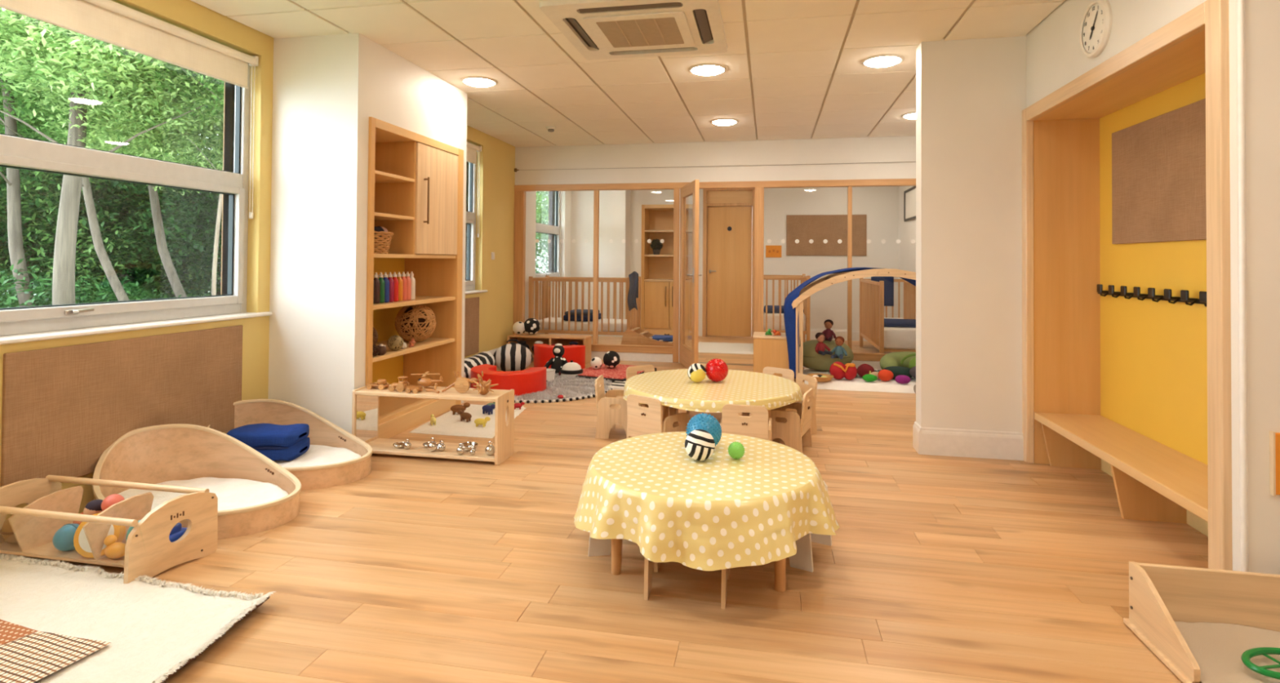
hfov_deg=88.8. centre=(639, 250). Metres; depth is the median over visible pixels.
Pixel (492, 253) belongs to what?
light switch
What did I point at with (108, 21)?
roller blind
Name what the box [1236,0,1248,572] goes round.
trim
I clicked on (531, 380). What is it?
arc
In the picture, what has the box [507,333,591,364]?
rack
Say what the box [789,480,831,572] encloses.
stool
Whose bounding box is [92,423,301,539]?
bed
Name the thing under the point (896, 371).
cushion
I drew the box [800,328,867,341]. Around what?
baseboard
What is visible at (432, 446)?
bell
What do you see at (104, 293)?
shrub
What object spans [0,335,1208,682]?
floor
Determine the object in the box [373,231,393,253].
wicker basket
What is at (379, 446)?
shelf
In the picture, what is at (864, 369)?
ball
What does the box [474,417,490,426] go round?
animal
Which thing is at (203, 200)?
tree
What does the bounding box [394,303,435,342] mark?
ball
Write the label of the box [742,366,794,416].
chair
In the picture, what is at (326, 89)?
wall
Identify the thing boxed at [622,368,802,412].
tablecloth
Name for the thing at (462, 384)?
wooden grasshopper
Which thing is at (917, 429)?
baseboard
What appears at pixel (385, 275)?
paint bottle
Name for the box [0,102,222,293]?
tree
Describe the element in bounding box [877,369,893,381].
ball
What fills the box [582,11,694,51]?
grille
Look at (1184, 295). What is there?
coat rack
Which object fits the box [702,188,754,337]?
door
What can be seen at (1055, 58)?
wall
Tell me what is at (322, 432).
bed
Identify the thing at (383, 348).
pot
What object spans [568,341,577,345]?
toy
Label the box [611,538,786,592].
round table
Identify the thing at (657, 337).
pad
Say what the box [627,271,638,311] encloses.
towel
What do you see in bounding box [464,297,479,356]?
board
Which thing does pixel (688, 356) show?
door
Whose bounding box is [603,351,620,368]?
ball
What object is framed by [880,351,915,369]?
cushion
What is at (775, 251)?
card
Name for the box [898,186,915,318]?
wall
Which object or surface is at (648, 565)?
stool
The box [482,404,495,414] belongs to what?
animal
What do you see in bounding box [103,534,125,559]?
duck
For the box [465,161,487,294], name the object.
window
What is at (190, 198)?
tree
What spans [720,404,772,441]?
chair
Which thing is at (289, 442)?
folded blanket
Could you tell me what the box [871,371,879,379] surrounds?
bag
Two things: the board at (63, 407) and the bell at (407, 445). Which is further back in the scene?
the bell at (407, 445)
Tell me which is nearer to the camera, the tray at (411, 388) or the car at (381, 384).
the tray at (411, 388)
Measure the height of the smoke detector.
0.050 m
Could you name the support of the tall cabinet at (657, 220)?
on the floor
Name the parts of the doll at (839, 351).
leg, arm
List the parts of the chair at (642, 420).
panel, backrest, panel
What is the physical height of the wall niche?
2.122 m
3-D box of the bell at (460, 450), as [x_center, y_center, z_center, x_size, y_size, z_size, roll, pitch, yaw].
[-1.054,1.165,3.844,0.048,0.065,0.047,0,-1,11]
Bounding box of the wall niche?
[1022,0,1232,570]
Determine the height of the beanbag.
0.353 m
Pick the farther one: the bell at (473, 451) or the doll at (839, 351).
the doll at (839, 351)
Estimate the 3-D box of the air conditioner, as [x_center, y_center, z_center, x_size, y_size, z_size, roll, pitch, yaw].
[0.012,-1.308,3.877,0.950,0.041,0.950,0,-1,11]
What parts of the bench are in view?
leg, leg, rail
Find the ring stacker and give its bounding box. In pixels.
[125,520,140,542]
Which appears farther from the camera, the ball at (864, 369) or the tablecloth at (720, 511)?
the ball at (864, 369)
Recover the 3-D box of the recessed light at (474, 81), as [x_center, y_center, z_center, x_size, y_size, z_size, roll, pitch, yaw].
[-1.251,-1.306,5.090,0.284,0.028,0.284,0,-1,11]
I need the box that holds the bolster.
[464,351,495,378]
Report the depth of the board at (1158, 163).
3.21 m
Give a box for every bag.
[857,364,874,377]
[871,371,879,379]
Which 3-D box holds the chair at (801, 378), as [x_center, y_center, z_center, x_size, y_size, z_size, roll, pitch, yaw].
[1.044,1.075,4.611,0.312,0.382,0.284,1,-1,-17]
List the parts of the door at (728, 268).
transom panel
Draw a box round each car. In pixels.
[168,522,186,542]
[365,378,389,390]
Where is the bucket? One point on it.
(550, 373)
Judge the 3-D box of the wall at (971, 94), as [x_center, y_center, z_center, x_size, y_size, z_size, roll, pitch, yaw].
[2.346,-0.159,4.051,1.168,2.850,0.148,0,-1,11]
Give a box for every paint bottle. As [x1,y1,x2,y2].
[373,272,380,303]
[373,280,375,304]
[378,272,385,303]
[382,272,389,302]
[387,272,394,302]
[392,271,398,302]
[396,271,403,301]
[400,271,407,301]
[405,271,411,300]
[409,271,415,299]
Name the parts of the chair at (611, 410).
backrest, panel, panel, seat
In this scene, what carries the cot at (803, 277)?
on the floor
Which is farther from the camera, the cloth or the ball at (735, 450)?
the cloth
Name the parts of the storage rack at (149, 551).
panel, rail, rail, panel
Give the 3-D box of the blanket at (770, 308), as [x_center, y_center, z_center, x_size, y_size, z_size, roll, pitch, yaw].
[1.945,0.795,8.880,0.520,0.070,0.520,0,-1,11]
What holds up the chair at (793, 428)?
on the floor
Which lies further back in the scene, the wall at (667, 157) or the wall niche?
the wall at (667, 157)
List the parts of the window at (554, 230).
sash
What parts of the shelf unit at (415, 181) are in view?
frame, panel, shelf, shelf, shelf, shelf, shelf, shelf, frame, door handle, frame, door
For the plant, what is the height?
0.267 m
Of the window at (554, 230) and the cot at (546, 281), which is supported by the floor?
the cot at (546, 281)
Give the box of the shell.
[401,342,406,348]
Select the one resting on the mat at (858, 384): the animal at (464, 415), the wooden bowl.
the wooden bowl
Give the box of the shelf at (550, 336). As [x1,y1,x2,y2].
[508,333,590,339]
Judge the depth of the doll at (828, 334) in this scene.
6.69 m
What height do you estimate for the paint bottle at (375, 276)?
0.208 m
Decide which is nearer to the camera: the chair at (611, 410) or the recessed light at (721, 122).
the chair at (611, 410)
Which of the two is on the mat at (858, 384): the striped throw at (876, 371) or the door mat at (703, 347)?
the striped throw at (876, 371)
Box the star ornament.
[408,338,415,347]
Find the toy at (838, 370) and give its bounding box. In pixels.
[829,361,857,380]
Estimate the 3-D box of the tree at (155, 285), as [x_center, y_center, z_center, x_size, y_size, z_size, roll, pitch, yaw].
[-8.790,-1.297,13.581,5.164,7.488,4.920,1,-1,-33]
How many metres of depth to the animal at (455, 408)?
4.93 m
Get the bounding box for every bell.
[392,441,405,448]
[403,439,411,449]
[422,441,430,448]
[426,438,437,452]
[438,440,445,451]
[456,443,464,454]
[459,442,478,450]
[469,446,475,455]
[484,441,494,455]
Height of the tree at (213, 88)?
5.815 m
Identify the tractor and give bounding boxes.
[388,376,409,391]
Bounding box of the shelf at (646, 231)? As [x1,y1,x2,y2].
[644,230,692,232]
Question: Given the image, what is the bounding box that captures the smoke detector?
[546,126,555,132]
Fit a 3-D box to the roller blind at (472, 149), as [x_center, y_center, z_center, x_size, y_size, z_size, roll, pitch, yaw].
[-1.877,-0.656,6.564,0.055,1.000,1.210,0,-1,11]
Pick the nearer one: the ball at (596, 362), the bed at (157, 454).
the bed at (157, 454)
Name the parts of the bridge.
panel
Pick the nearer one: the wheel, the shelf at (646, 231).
the wheel
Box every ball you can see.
[52,523,79,551]
[373,327,377,344]
[386,335,403,351]
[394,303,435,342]
[512,321,524,334]
[524,318,540,334]
[590,356,602,368]
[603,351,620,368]
[684,429,715,461]
[685,413,721,446]
[687,363,706,382]
[705,358,728,382]
[727,441,745,459]
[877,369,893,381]
[894,375,910,383]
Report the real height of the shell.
0.049 m
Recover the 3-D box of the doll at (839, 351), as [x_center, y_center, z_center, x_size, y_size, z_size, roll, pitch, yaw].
[1.972,0.959,6.494,0.174,0.212,0.178,0,-1,28]
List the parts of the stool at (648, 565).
panel, panel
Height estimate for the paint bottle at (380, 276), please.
0.208 m
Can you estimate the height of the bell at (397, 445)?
0.023 m
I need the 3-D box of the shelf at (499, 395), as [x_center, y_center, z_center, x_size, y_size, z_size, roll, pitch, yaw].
[-1.255,0.863,3.985,0.904,0.022,0.250,0,-1,11]
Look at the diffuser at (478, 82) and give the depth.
5.04 m
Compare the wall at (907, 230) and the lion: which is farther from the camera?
the wall at (907, 230)
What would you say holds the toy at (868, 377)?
on the mat at (858, 384)
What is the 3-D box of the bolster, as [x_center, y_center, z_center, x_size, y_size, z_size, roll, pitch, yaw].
[-1.660,1.158,6.375,0.230,0.230,1.000,0,-1,5]
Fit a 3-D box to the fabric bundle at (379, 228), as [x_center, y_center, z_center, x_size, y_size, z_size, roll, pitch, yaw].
[-1.774,-0.124,4.424,0.103,0.088,0.101,1,-1,-39]
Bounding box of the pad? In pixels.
[651,334,672,342]
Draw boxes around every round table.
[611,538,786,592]
[644,404,769,422]
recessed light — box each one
[460,75,497,87]
[688,63,727,75]
[710,118,738,125]
[861,53,904,67]
[901,111,915,119]
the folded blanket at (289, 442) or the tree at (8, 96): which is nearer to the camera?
the folded blanket at (289, 442)
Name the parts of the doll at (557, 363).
arm, arm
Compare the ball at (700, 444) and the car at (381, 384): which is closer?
the ball at (700, 444)
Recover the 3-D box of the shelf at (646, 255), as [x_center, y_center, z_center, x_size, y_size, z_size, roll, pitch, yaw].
[0.513,0.080,10.645,0.820,0.028,0.395,0,-1,11]
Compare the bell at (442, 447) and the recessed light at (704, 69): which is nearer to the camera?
the bell at (442, 447)
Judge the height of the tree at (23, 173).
11.135 m
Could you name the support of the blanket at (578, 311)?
on the mattress at (552, 319)
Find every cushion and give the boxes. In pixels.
[799,339,853,370]
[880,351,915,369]
[883,366,911,378]
[909,366,915,377]
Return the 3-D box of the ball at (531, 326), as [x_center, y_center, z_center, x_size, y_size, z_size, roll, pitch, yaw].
[-1.279,0.892,7.731,0.196,0.196,0.196,0,-1,11]
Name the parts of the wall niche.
frame post, panel, head panel, panel, frame post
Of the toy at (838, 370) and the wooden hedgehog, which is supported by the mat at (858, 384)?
the toy at (838, 370)
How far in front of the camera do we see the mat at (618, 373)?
6.61 m
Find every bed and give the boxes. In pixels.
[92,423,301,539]
[207,399,373,490]
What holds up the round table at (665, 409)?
on the floor
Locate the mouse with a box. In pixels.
[557,395,564,399]
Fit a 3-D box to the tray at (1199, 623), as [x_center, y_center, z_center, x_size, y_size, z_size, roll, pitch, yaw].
[1.991,1.122,1.746,0.932,0.208,0.672,0,-1,11]
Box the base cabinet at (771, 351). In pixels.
[752,332,789,377]
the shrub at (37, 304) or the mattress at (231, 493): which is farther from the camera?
the shrub at (37, 304)
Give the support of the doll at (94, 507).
on the storage rack at (149, 551)
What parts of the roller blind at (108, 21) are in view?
pull cord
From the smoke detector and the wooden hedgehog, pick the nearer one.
the wooden hedgehog
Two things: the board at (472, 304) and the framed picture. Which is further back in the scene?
the framed picture
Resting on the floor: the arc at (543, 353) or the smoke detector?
the arc at (543, 353)
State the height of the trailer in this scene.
0.038 m
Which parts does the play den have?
cross rail, post, cross rail, cross rail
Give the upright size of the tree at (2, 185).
8.373 m
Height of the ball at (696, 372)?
0.124 m
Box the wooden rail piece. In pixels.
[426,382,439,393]
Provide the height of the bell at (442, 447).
0.060 m
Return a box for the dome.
[560,360,582,377]
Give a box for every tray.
[406,385,422,391]
[1123,561,1279,682]
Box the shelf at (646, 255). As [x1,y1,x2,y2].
[644,254,692,257]
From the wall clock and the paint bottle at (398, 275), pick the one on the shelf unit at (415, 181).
the paint bottle at (398, 275)
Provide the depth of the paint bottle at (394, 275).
4.62 m
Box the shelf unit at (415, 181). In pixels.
[364,116,463,439]
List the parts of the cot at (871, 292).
post, rail, rail, post, rail, post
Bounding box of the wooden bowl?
[806,373,833,382]
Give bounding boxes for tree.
[0,7,224,305]
[0,19,190,306]
[0,68,223,301]
[0,83,180,306]
[0,88,148,267]
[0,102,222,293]
[0,113,47,295]
[0,120,210,295]
[1,173,126,297]
[7,194,203,298]
[34,182,221,302]
[54,148,222,301]
[95,132,222,296]
[124,53,224,295]
[147,127,223,297]
[171,141,223,279]
[178,200,221,285]
[535,191,548,272]
[535,191,548,272]
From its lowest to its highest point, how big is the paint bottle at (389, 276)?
0.208 m
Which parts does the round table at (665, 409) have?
leg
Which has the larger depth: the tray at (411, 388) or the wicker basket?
the wicker basket
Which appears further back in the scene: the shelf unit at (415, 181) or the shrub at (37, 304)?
the shrub at (37, 304)
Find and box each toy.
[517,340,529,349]
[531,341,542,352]
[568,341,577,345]
[829,361,857,380]
[862,370,877,382]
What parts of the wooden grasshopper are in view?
leg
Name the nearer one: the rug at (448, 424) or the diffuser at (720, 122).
the rug at (448, 424)
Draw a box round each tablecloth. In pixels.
[573,431,839,571]
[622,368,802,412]
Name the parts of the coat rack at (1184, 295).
rail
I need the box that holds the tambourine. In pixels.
[73,513,125,558]
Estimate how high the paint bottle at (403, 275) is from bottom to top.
0.208 m
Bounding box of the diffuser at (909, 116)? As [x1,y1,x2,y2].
[903,113,915,119]
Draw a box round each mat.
[575,363,656,382]
[604,380,626,390]
[697,342,753,354]
[802,368,915,393]
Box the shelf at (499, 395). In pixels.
[355,384,508,402]
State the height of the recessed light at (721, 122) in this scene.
0.028 m
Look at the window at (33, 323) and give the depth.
3.35 m
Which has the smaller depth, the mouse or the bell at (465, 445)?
the bell at (465, 445)
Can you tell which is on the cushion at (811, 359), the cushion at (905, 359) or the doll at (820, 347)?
the doll at (820, 347)
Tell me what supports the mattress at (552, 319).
on the cot at (546, 281)
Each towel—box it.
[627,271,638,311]
[871,276,893,306]
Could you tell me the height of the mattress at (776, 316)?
0.224 m
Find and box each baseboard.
[464,347,498,359]
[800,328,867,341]
[912,421,921,454]
[920,426,1023,460]
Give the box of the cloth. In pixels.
[783,267,915,378]
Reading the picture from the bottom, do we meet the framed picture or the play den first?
the play den
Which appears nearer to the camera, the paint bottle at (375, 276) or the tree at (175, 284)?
the paint bottle at (375, 276)
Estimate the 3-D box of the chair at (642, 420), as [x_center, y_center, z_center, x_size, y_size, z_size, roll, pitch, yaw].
[0.115,1.059,3.997,0.284,0.382,0.312,0,-1,39]
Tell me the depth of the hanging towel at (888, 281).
9.11 m
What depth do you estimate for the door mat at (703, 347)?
8.79 m
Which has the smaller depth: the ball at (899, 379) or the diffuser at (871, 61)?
the diffuser at (871, 61)
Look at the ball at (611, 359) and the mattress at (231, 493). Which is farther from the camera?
the ball at (611, 359)
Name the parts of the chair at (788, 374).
panel, backrest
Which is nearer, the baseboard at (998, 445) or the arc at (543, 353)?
the baseboard at (998, 445)
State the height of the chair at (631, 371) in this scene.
0.382 m
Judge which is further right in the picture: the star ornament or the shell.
the star ornament
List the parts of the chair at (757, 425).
panel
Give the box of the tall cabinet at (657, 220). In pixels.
[640,204,692,336]
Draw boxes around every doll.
[72,499,102,524]
[543,343,568,375]
[814,332,832,355]
[822,319,835,341]
[831,336,847,359]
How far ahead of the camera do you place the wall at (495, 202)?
4.08 m
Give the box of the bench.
[1034,412,1208,537]
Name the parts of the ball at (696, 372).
yellow panel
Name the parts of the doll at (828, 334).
arm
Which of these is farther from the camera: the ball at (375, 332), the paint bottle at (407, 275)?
the paint bottle at (407, 275)
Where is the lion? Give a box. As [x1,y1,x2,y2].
[773,329,781,335]
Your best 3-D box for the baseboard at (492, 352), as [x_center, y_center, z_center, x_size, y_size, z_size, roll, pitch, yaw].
[-1.796,1.195,6.778,0.018,0.165,2.520,0,-1,11]
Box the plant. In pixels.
[649,238,662,254]
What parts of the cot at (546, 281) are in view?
post, post, rail, rail, rail, post, post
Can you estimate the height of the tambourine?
0.163 m
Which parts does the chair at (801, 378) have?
panel, backrest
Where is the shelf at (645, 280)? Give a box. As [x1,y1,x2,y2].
[644,279,692,281]
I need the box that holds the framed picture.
[903,186,915,222]
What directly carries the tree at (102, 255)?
on the ground
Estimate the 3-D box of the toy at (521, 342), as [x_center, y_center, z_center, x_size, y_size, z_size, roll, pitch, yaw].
[-1.378,1.130,7.655,0.176,0.165,0.128,0,-1,11]
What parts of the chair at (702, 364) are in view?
backrest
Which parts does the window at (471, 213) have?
sash, frame, sill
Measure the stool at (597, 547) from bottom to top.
0.270 m
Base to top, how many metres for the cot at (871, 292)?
0.975 m
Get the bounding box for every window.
[0,63,271,345]
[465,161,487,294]
[535,191,559,284]
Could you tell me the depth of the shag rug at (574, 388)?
5.79 m
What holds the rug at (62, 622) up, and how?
on the floor
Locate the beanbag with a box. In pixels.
[493,339,532,371]
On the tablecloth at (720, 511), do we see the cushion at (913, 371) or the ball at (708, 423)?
the ball at (708, 423)
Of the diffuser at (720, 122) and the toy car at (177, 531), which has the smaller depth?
the toy car at (177, 531)
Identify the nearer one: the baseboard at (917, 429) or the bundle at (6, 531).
the bundle at (6, 531)
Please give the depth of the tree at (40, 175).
11.13 m
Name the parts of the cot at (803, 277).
rail, rail, rail, post, post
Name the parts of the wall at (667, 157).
post, sill rail, post, head rail, post, sill rail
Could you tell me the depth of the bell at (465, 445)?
3.97 m
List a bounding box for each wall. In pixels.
[0,0,571,520]
[268,31,466,434]
[512,136,915,369]
[630,186,898,336]
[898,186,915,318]
[915,35,1026,432]
[1026,0,1279,574]
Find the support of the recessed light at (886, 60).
in the ceiling
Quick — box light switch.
[491,252,494,259]
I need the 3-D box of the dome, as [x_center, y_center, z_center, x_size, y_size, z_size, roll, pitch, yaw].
[-0.687,1.182,6.580,0.230,0.162,0.230,0,-1,11]
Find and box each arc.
[470,364,546,395]
[533,343,585,368]
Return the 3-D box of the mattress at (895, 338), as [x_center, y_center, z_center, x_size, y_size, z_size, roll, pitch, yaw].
[3.237,1.033,8.315,0.525,0.234,1.640,0,-1,11]
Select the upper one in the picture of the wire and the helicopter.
the wire
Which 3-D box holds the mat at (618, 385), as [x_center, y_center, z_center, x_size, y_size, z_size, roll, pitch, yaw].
[-0.084,1.265,6.122,0.420,0.030,0.360,0,-1,21]
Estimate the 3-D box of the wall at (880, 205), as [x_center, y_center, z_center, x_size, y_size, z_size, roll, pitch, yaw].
[1.447,-0.069,10.521,5.440,2.850,0.500,0,-1,11]
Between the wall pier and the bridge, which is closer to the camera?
the bridge
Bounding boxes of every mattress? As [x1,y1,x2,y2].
[117,477,288,511]
[273,444,360,467]
[537,317,626,332]
[763,308,805,331]
[884,317,915,350]
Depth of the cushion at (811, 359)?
6.63 m
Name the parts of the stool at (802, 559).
panel, panel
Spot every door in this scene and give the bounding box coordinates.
[679,179,702,368]
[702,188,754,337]
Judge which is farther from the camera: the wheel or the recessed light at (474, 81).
the recessed light at (474, 81)
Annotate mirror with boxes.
[355,395,377,441]
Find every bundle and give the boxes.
[0,514,17,544]
[373,226,385,239]
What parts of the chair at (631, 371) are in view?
backrest, panel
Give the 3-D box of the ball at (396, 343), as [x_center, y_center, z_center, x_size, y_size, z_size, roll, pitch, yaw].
[-1.695,0.640,4.535,0.107,0.106,0.107,0,-1,15]
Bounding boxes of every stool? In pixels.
[588,532,640,556]
[643,557,730,608]
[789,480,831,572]
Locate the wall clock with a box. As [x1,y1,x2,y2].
[1079,0,1112,57]
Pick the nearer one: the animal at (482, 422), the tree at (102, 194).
the animal at (482, 422)
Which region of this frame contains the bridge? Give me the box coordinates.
[621,327,672,346]
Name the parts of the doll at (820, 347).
arm, leg, arm, leg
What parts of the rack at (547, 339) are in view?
panel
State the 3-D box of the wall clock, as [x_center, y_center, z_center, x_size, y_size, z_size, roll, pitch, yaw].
[2.171,-1.064,3.126,0.030,0.276,0.276,0,-1,11]
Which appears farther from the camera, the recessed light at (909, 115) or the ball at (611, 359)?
the ball at (611, 359)
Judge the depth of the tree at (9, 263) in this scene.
11.83 m
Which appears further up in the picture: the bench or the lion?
the lion
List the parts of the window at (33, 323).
handle, sash, sill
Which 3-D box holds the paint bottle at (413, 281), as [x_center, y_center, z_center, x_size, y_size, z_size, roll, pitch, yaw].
[-1.693,0.258,4.848,0.054,0.208,0.053,0,-1,11]
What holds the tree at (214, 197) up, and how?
on the ground
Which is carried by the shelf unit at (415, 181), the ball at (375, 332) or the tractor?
the ball at (375, 332)
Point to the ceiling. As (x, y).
(795, 70)
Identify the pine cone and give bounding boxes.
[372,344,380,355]
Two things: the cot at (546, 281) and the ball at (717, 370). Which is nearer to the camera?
the ball at (717, 370)
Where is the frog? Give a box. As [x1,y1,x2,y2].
[764,328,772,335]
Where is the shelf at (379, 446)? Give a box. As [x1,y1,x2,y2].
[367,438,494,462]
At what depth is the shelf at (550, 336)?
7.61 m
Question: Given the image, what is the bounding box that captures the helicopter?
[410,371,443,390]
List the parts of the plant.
pot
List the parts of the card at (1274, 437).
panel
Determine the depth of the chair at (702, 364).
5.15 m
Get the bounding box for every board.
[0,324,242,487]
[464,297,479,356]
[786,214,866,256]
[1111,98,1206,244]
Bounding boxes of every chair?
[595,374,643,439]
[626,364,678,415]
[626,394,689,438]
[686,363,706,416]
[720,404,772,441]
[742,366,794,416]
[769,388,813,453]
[786,373,817,435]
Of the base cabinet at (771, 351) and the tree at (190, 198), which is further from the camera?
the tree at (190, 198)
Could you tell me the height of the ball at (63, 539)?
0.105 m
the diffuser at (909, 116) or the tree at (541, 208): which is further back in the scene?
the tree at (541, 208)
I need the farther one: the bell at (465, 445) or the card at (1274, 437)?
the bell at (465, 445)
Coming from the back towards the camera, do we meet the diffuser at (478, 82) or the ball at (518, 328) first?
the ball at (518, 328)
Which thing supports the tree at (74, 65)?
on the ground
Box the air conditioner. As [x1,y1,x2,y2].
[539,0,727,60]
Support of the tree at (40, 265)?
on the ground
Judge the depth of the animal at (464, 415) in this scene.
4.72 m
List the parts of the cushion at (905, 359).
green panel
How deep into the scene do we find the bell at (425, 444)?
4.00 m
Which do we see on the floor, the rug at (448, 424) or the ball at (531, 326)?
the rug at (448, 424)
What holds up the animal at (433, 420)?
on the rug at (448, 424)
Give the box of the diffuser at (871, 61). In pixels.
[864,56,901,67]
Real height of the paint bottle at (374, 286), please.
0.208 m
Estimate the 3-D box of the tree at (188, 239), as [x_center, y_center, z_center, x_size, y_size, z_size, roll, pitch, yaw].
[-7.097,-2.113,13.373,6.235,9.136,5.325,1,-1,-28]
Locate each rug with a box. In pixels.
[0,553,275,682]
[409,404,525,438]
[469,373,613,403]
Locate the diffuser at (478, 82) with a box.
[463,78,494,87]
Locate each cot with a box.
[528,275,640,335]
[763,274,810,342]
[859,277,915,353]
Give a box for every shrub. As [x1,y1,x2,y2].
[0,257,169,308]
[8,288,143,307]
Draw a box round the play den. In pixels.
[791,268,915,378]
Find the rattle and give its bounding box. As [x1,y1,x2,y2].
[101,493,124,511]
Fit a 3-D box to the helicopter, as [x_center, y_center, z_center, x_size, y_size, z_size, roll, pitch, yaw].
[-1.301,0.804,4.006,0.174,0.095,0.131,0,-1,37]
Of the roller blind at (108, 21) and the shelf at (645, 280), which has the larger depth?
the shelf at (645, 280)
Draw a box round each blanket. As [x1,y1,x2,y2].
[226,423,310,461]
[563,309,600,321]
[763,305,804,313]
[884,318,915,327]
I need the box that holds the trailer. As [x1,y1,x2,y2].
[405,385,422,393]
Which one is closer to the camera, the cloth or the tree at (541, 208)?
the cloth
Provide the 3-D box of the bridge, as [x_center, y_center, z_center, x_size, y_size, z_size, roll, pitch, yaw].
[0.106,1.138,8.074,0.690,0.345,0.342,0,-1,15]
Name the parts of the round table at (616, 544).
leg, leg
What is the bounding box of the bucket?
[546,368,555,382]
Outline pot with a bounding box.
[377,344,386,355]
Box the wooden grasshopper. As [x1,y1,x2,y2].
[441,371,478,393]
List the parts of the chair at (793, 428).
panel, seat, panel, backrest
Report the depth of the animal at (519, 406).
5.11 m
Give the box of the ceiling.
[190,0,1065,146]
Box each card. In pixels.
[765,245,781,257]
[1269,431,1279,496]
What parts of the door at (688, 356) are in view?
rail, rail, handle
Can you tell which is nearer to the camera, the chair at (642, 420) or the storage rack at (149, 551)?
the storage rack at (149, 551)
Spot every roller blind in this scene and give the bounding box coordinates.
[0,0,258,218]
[466,142,481,237]
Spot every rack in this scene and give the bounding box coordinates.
[0,475,217,583]
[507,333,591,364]
[1097,284,1206,306]
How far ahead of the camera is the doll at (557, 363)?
6.68 m
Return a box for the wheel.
[1240,647,1279,679]
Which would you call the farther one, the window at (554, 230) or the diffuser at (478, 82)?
the window at (554, 230)
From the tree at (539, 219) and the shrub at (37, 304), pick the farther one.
the tree at (539, 219)
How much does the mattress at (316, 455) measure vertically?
0.064 m
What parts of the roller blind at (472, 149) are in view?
pull cord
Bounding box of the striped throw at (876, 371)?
[855,369,915,379]
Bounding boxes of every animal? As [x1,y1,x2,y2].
[430,413,435,425]
[450,402,470,414]
[457,409,471,422]
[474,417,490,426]
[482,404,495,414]
[514,402,524,409]
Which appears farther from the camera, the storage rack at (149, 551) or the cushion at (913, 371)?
the cushion at (913, 371)
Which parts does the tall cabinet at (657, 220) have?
frame, door, frame, panel, door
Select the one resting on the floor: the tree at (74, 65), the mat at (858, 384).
the mat at (858, 384)
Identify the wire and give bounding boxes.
[514,161,915,172]
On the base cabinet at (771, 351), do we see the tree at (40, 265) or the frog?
the frog
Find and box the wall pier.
[570,190,631,337]
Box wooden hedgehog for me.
[472,370,497,395]
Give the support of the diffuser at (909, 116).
attached to the recessed light at (909, 115)
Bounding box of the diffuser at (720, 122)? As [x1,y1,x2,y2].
[712,120,736,125]
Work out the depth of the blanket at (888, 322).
7.79 m

